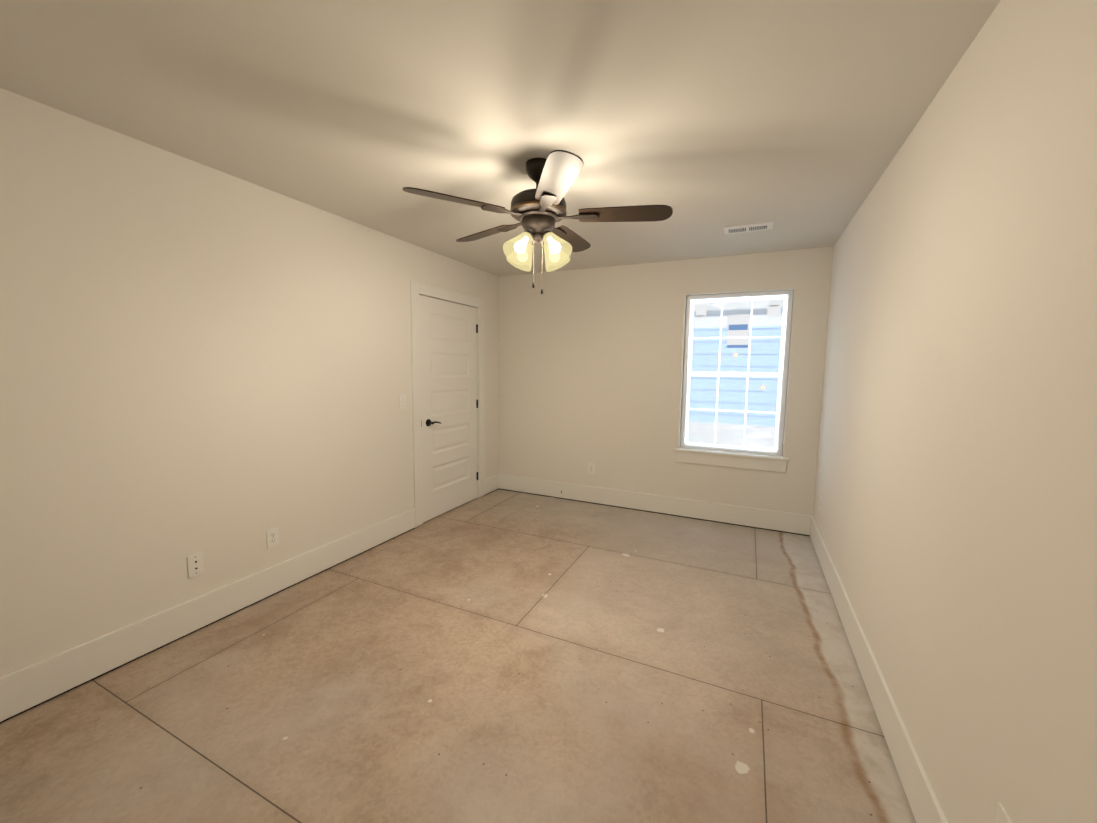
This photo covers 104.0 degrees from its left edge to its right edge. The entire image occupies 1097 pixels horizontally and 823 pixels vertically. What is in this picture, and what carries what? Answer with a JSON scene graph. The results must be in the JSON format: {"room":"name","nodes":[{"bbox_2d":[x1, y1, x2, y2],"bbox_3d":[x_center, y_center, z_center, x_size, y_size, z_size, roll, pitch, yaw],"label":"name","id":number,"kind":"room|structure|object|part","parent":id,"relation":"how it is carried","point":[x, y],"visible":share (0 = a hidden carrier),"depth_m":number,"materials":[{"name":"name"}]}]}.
{"room":"empty bedroom","nodes":[
{"label":"empty bedroom","id":0,"kind":"room"},
{"bbox_2d":[0,88,498,676],"bbox_3d":[-1.591,-0.111,2.896,0.120,2.440,4.794,3,6,25],"label":"wall","id":1,"kind":"structure","parent":0,"point":[214,366],"depth_m":2.14,"materials":[{"name":"paint"}]},
{"bbox_2d":[187,552,203,577],"bbox_3d":[-1.866,0.812,2.266,0.010,0.115,0.070,3,6,25],"label":"outlet","id":2,"kind":"object","parent":1,"relation":"attached to","point":[195,563],"visible":1,"depth_m":2.26,"materials":[{"name":"plastic"}]},
{"bbox_2d":[0,508,415,723],"bbox_3d":[-1.841,1.075,2.348,0.015,0.185,3.152,3,6,25],"label":"baseboard","id":3,"kind":"structure","parent":1,"relation":"attached to","point":[27,687],"depth_m":2.17,"materials":[{"name":"paint"}]},
{"bbox_2d":[266,527,278,548],"bbox_3d":[-1.695,0.775,2.633,0.008,0.115,0.070,3,6,25],"label":"electrical outlet","id":4,"kind":"object","parent":1,"relation":"attached to","point":[272,534],"visible":1,"depth_m":2.63,"materials":[{"name":"plastic"}]},
{"bbox_2d":[399,395,405,408],"bbox_3d":[-1.209,-0.078,3.563,0.019,0.115,0.070,3,6,25],"label":"light switch","id":5,"kind":"object","parent":1,"relation":"attached to","point":[402,401],"visible":1,"depth_m":3.56,"materials":[{"name":"plastic"}]},
{"bbox_2d":[410,280,484,526],"bbox_3d":[-0.932,-0.083,4.164,0.017,2.126,1.090,3,6,25],"label":"door frame","id":6,"kind":"structure","parent":1,"relation":"attached to","point":[417,289],"depth_m":3.78,"materials":[{"name":"paint"}]},
{"bbox_2d":[419,295,477,522],"bbox_3d":[-0.930,-0.033,4.173,0.096,2.025,0.879,3,6,25],"label":"closet door","id":7,"kind":"structure","parent":1,"relation":"in","point":[448,359],"depth_m":4.12,"materials":[{"name":"paint"}]},
{"bbox_3d":[-1.058,0.102,3.876,0.066,0.066,0.213,3,6,25],"label":"handle","id":8,"kind":"part","parent":7,"relation":"part of","materials":[{"name":"black metal"}]},
{"bbox_2d":[485,474,498,493],"bbox_3d":[-0.651,0.829,4.894,0.015,0.173,0.312,3,6,25],"label":"baseboard","id":9,"kind":"structure","parent":1,"relation":"attached to","point":[491,483],"depth_m":4.89,"materials":[{"name":"paint"}]},
{"bbox_2d":[0,489,915,822],"bbox_3d":[-0.117,1.267,2.337,3.411,0.150,4.794,3,6,25],"label":"floor","id":10,"kind":"structure","parent":0,"point":[498,655],"depth_m":1.84,"materials":[{"name":"beige concrete"}]},
{"bbox_2d":[0,0,1000,276],"bbox_3d":[-0.082,-1.285,2.081,3.411,0.100,4.794,3,6,25],"label":"ceiling","id":11,"kind":"structure","parent":0,"point":[792,120],"depth_m":1.63,"materials":[{"name":"paint"}]},
{"bbox_2d":[402,150,672,293],"bbox_3d":[-0.029,-0.927,2.228,1.268,0.639,1.213,3,6,25],"label":"fan","id":12,"kind":"object","parent":11,"relation":"hanging from","point":[539,212],"visible":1,"depth_m":2.09,"materials":[{"name":"brown metal"}]},
{"bbox_2d":[724,222,773,233],"bbox_3d":[1.427,-1.307,3.061,0.315,0.010,0.150,3,6,25],"label":"ceiling vent","id":13,"kind":"object","parent":11,"relation":"in","point":[749,228],"visible":1,"depth_m":3.04,"materials":[{"name":"white metal"}]},
{"bbox_2d":[498,246,832,515],"bbox_3d":[0.886,-0.219,4.317,3.171,2.440,0.120,3,6,25],"label":"wall","id":14,"kind":"structure","parent":0,"point":[590,365],"depth_m":4.26,"materials":[{"name":"paint"}]},
{"bbox_2d":[588,463,594,473],"bbox_3d":[0.452,0.606,4.527,0.070,0.115,0.008,3,6,25],"label":"electrical outlet","id":15,"kind":"object","parent":14,"relation":"attached to","point":[591,467],"visible":1,"depth_m":4.52,"materials":[{"name":"plastic"}]},
{"bbox_2d":[498,474,810,535],"bbox_3d":[0.842,0.908,4.369,3.171,0.185,0.015,3,6,25],"label":"baseboard","id":16,"kind":"structure","parent":14,"relation":"attached to","point":[766,519],"depth_m":4.21,"materials":[{"name":"paint"}]},
{"bbox_2d":[674,448,788,460],"bbox_3d":[1.668,0.391,3.959,0.965,0.022,0.094,3,6,25],"label":"window sill","id":17,"kind":"structure","parent":14,"relation":"on","point":[759,456],"depth_m":3.92,"materials":[{"name":"paint"}]},
{"bbox_2d":[676,451,786,472],"bbox_3d":[1.658,0.458,3.945,0.935,0.108,0.016,3,6,25],"label":"trim","id":18,"kind":"structure","parent":14,"relation":"attached to","point":[738,462],"depth_m":3.92,"materials":[{"name":"paint"}]},
{"bbox_2d":[680,290,792,455],"bbox_3d":[1.705,-0.347,3.956,0.877,1.451,0.060,3,6,25],"label":"window unit","id":19,"kind":"structure","parent":14,"relation":"in","point":[737,332],"depth_m":3.92,"materials":[{"name":"plastic"}]},
{"bbox_2d":[813,0,1096,822],"bbox_3d":[1.392,0.068,1.519,0.120,2.440,4.794,3,6,25],"label":"wall","id":20,"kind":"structure","parent":0,"point":[955,518],"depth_m":1.13,"materials":[{"name":"paint"}]},
{"bbox_2d":[819,495,822,510],"bbox_3d":[2.122,0.710,3.336,0.008,0.115,0.070,3,6,25],"label":"electrical outlet","id":21,"kind":"object","parent":20,"relation":"attached to","point":[821,499],"visible":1,"depth_m":3.32,"materials":[{"name":"plastic"}]},
{"bbox_2d":[809,516,947,822],"bbox_3d":[1.313,1.181,1.652,0.015,0.173,4.539,3,6,25],"label":"baseboard","id":22,"kind":"structure","parent":20,"relation":"attached to","point":[924,803],"depth_m":1.68,"materials":[{"name":"paint"}]},
{"bbox_2d":[995,802,1011,822],"bbox_3d":[1.004,0.945,0.944,0.008,0.115,0.070,3,6,25],"label":"electrical outlet","id":23,"kind":"object","parent":20,"relation":"attached to","point":[1002,816],"visible":1,"depth_m":0.95,"materials":[{"name":"plastic"}]},
{"label":"outside","id":24,"kind":"structure","parent":0,"visible":0},
{"bbox_2d":[688,299,783,448],"bbox_3d":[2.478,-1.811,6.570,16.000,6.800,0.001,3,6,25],"label":"window glass","id":25,"kind":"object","parent":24,"point":[766,422],"depth_m":6.53,"materials":[{"name":"clear glass"}]}
]}

